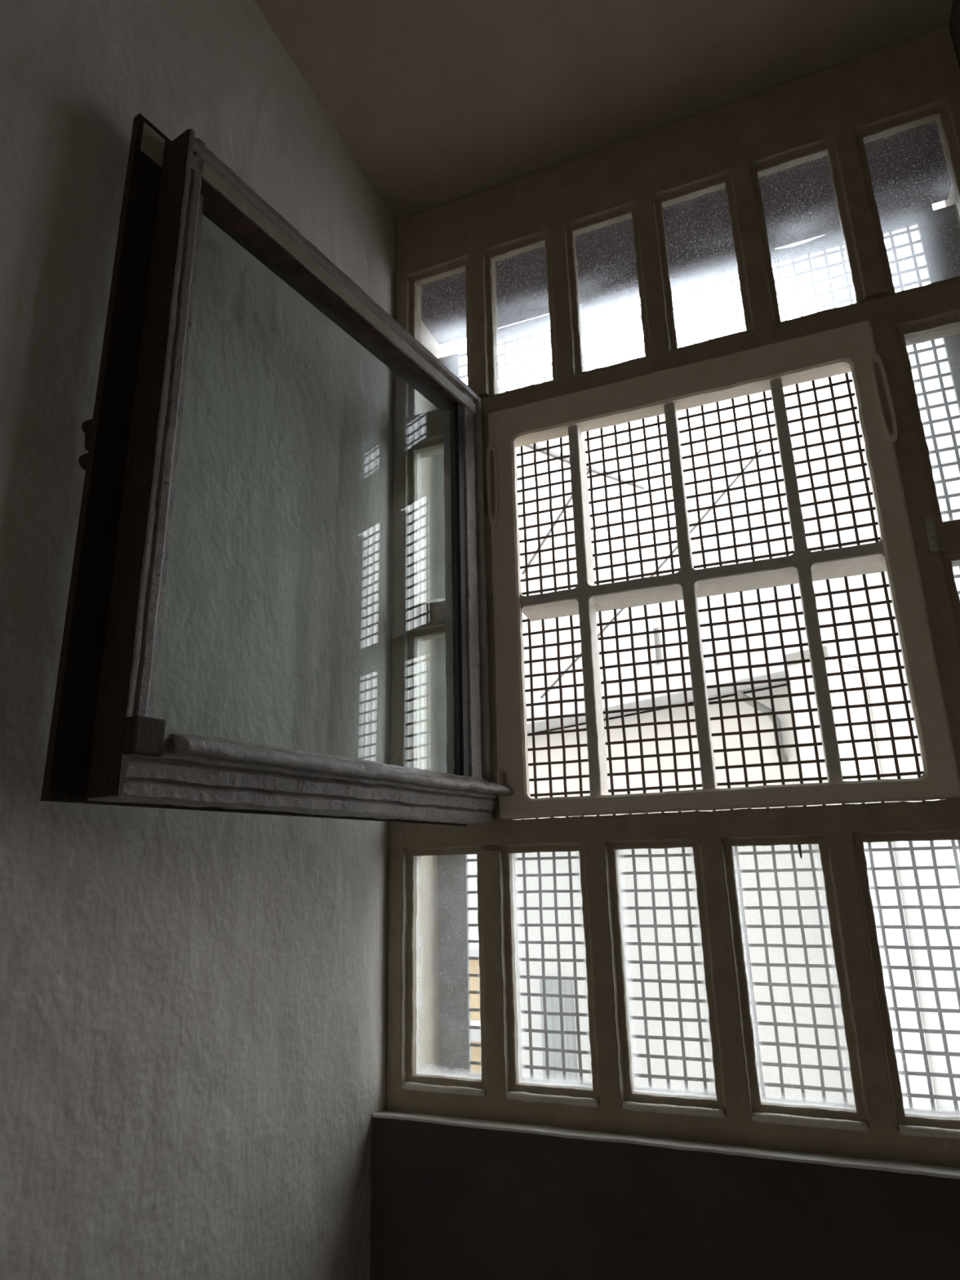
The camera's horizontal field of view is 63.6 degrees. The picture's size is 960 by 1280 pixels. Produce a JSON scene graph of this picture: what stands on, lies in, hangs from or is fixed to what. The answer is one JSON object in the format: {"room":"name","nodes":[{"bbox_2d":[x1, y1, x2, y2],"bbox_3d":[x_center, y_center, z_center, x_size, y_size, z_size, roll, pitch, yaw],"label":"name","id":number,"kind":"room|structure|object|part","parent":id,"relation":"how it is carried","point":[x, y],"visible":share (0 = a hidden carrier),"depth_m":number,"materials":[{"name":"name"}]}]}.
{"room":"prison interior","nodes":[
{"label":"prison interior","id":0,"kind":"room"},
{"bbox_2d":[0,0,395,1279],"bbox_3d":[-0.893,0.013,-0.215,0.143,2.957,3.588,-8,-18,21],"label":"wall","id":1,"kind":"structure","parent":0,"point":[193,1004],"depth_m":0.98,"materials":[{"name":"white paint"}]},
{"bbox_2d":[253,0,953,221],"bbox_3d":[-0.370,-1.556,-0.054,1.391,0.120,3.708,-8,-18,21],"label":"ceiling","id":2,"kind":"structure","parent":0,"point":[437,103],"depth_m":1.43,"materials":[{"name":"paint"}]},
{"bbox_2d":[369,1110,959,1279],"bbox_3d":[0.372,1.248,0.900,1.110,1.166,0.087,-8,-18,21],"label":"wall","id":3,"kind":"structure","parent":0,"point":[453,1197],"depth_m":1.06,"materials":[{"name":"paint"}]},
{"bbox_2d":[421,185,959,1073],"bbox_3d":[0.112,0.501,1.415,18.000,16.000,0.228,-8,-18,21],"label":"wall","id":4,"kind":"structure","parent":0,"point":[429,864],"depth_m":1.61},
{"bbox_2d":[521,443,644,574],"bbox_3d":[0.142,-1.123,4.694,0.562,1.632,4.744,-9,-18,26],"label":"overhead cable","id":5,"kind":"object","parent":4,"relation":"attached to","point":[553,454],"visible":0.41,"depth_m":5.41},
{"bbox_2d":[421,121,951,344],"bbox_3d":[0.374,-1.250,1.794,1.138,0.839,0.207,-8,-18,21],"label":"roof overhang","id":6,"kind":"structure","parent":4,"relation":"attached to","point":[908,169],"depth_m":1.63,"materials":[{"name":"grey"}]},
{"bbox_2d":[435,204,959,1115],"bbox_3d":[0.432,-0.017,1.508,1.133,1.658,0.011,-8,-18,21],"label":"mesh screen","id":7,"kind":"object","parent":4,"relation":"attached to","point":[939,232],"visible":0.54,"depth_m":1.49,"materials":[{"name":"grey metal"}]},
{"bbox_2d":[948,0,959,67],"bbox_3d":[0.265,-0.144,-0.657,0.140,2.957,3.588,-8,-18,21],"label":"wall","id":8,"kind":"structure","parent":0,"point":[954,22],"depth_m":1.35,"materials":[{"name":"paint"}]},
{"bbox_3d":[0.431,0.416,1.152,3.600,4.400,0.046,-8,-18,21],"label":"wall","id":9,"kind":"structure","parent":0,"visible":0},
{"bbox_2d":[40,25,959,1168],"bbox_3d":[0.213,-0.245,1.030,1.110,1.803,0.856,-8,-18,22],"label":"window","id":10,"kind":"structure","parent":9,"relation":"in","point":[833,112],"depth_m":1.24,"materials":[{"name":"beige paint"}]},
{"bbox_3d":[-0.192,-0.168,1.138,0.111,0.837,0.762,-11,-19,30],"label":"window sash","id":11,"kind":"part","parent":10,"relation":"part of","materials":[{"name":"brown wood"}]},
{"bbox_3d":[-0.178,0.194,1.028,0.066,0.076,0.678,-11,-19,30],"label":"rail","id":12,"kind":"part","parent":10,"relation":"part of","materials":[{"name":"grey paint"}]},
{"bbox_3d":[-0.199,-0.527,1.244,0.054,0.047,0.679,-11,-19,30],"label":"rail","id":13,"kind":"part","parent":10,"relation":"part of","materials":[{"name":"grey paint"}]},
{"bbox_3d":[-0.061,0.146,1.432,0.128,0.329,0.003,-8,-18,21],"label":"pane","id":14,"kind":"part","parent":10,"relation":"part of","materials":[{"name":"clear glass"}]},
{"bbox_3d":[-0.069,-0.233,1.544,0.128,0.344,0.003,-8,-18,21],"label":"pane","id":15,"kind":"part","parent":10,"relation":"part of","materials":[{"name":"clear glass"}]},
{"bbox_3d":[-0.052,0.546,1.314,0.128,0.354,0.003,-8,-18,21],"label":"pane","id":16,"kind":"part","parent":10,"relation":"part of","materials":[{"name":"clear glass"}]},
{"bbox_3d":[0.004,-0.658,1.631,0.060,0.359,0.056,-8,-18,21],"label":"post","id":17,"kind":"part","parent":10,"relation":"part of","materials":[{"name":"beige paint"}]},
{"bbox_3d":[0.024,-0.300,1.479,0.021,0.176,0.010,-8,-18,21],"label":"slot plate","id":18,"kind":"part","parent":10,"relation":"part of","materials":[{"name":"beige paint"}]},
{"bbox_3d":[0.031,0.542,1.277,0.060,0.373,0.056,-8,-18,21],"label":"post","id":19,"kind":"part","parent":10,"relation":"part of","materials":[{"name":"beige paint"}]},
{"bbox_3d":[0.023,-0.063,1.454,0.072,0.853,0.056,-8,-18,21],"label":"post","id":20,"kind":"part","parent":10,"relation":"part of","materials":[{"name":"beige paint"}]},
{"bbox_3d":[0.116,0.523,1.250,0.128,0.354,0.003,-8,-18,21],"label":"pane","id":21,"kind":"part","parent":10,"relation":"part of","materials":[{"name":"clear glass"}]},
{"bbox_3d":[0.283,0.501,1.186,0.128,0.354,0.003,-8,-18,21],"label":"pane","id":22,"kind":"part","parent":10,"relation":"part of","materials":[{"name":"clear glass"}]},
{"bbox_3d":[0.370,0.682,1.095,1.108,0.056,0.056,-8,-18,21],"label":"sill rail","id":23,"kind":"part","parent":10,"relation":"part of","materials":[{"name":"beige paint"}]},
{"bbox_3d":[0.333,-0.938,1.573,1.108,0.173,0.057,-8,-18,21],"label":"head rail","id":24,"kind":"part","parent":10,"relation":"part of","materials":[{"name":"beige paint"}]},
{"bbox_3d":[0.344,-0.115,1.304,0.687,0.787,0.019,-8,-18,21],"label":"opening frame","id":25,"kind":"part","parent":10,"relation":"part of","materials":[{"name":"beige paint"}]},
{"bbox_3d":[0.451,0.478,1.123,0.128,0.354,0.003,-8,-18,21],"label":"pane","id":26,"kind":"part","parent":10,"relation":"part of","materials":[{"name":"clear glass"}]},
{"bbox_3d":[0.673,-0.749,1.376,0.060,0.360,0.056,-8,-18,21],"label":"post","id":27,"kind":"part","parent":10,"relation":"part of","materials":[{"name":"beige paint"}]},
{"bbox_3d":[0.648,-0.390,1.242,0.022,0.164,0.010,-8,-18,21],"label":"slot plate","id":28,"kind":"part","parent":10,"relation":"part of","materials":[{"name":"beige paint"}]},
{"bbox_3d":[0.683,-0.152,1.202,0.070,0.853,0.057,-8,-18,21],"label":"post","id":29,"kind":"part","parent":10,"relation":"part of","materials":[{"name":"beige paint"}]},
{"label":"outside","id":30,"kind":"structure","parent":0,"visible":0},
{"bbox_3d":[4.404,11.071,8.932,32.000,0.200,21.700,-8,-18,21],"label":"ground","id":31,"kind":"structure","parent":30,"visible":0},
{"bbox_2d":[469,933,481,1074],"bbox_3d":[0.033,8.976,13.776,2.400,6.750,3.600,-8,-18,21],"label":"building","id":32,"kind":"structure","parent":31,"relation":"on","point":[473,947],"depth_m":13.16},
{"bbox_2d":[515,627,959,1111],"bbox_3d":[3.171,5.054,8.238,4.540,11.000,5.230,13,-22,-40],"label":"building","id":33,"kind":"structure","parent":31,"relation":"on","point":[948,877],"depth_m":7.27,"materials":[{"name":"grey tile"}]},
{"bbox_3d":[0.725,3.808,8.319,0.007,0.280,0.120,13,-22,-40],"label":"pane","id":34,"kind":"part","parent":33,"relation":"part of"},
{"bbox_3d":[0.733,4.154,8.217,0.007,0.280,0.120,13,-22,-40],"label":"pane","id":35,"kind":"part","parent":33,"relation":"part of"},
{"bbox_3d":[0.741,4.499,8.115,0.007,0.280,0.120,13,-22,-40],"label":"pane","id":36,"kind":"part","parent":33,"relation":"part of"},
{"bbox_3d":[0.859,3.764,8.177,0.007,0.280,0.120,13,-22,-40],"label":"pane","id":37,"kind":"part","parent":33,"relation":"part of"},
{"bbox_3d":[0.867,4.109,8.075,0.007,0.280,0.120,13,-22,-40],"label":"pane","id":38,"kind":"part","parent":33,"relation":"part of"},
{"bbox_3d":[0.875,4.454,7.973,0.007,0.280,0.120,13,-22,-40],"label":"pane","id":39,"kind":"part","parent":33,"relation":"part of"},
{"bbox_2d":[785,645,937,1110],"bbox_3d":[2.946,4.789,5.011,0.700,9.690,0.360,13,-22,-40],"label":"annex","id":40,"kind":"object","parent":31,"relation":"on","point":[904,998],"visible":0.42,"depth_m":5.84,"materials":[{"name":"metal"}]},
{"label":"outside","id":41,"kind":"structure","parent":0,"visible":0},
{"bbox_2d":[540,448,762,698],"bbox_3d":[2.137,-0.813,9.746,3.022,2.873,0.032,-8,-18,21],"label":"overhead cable","id":42,"kind":"object","parent":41,"point":[748,464],"visible":0.51,"depth_m":9.70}
]}

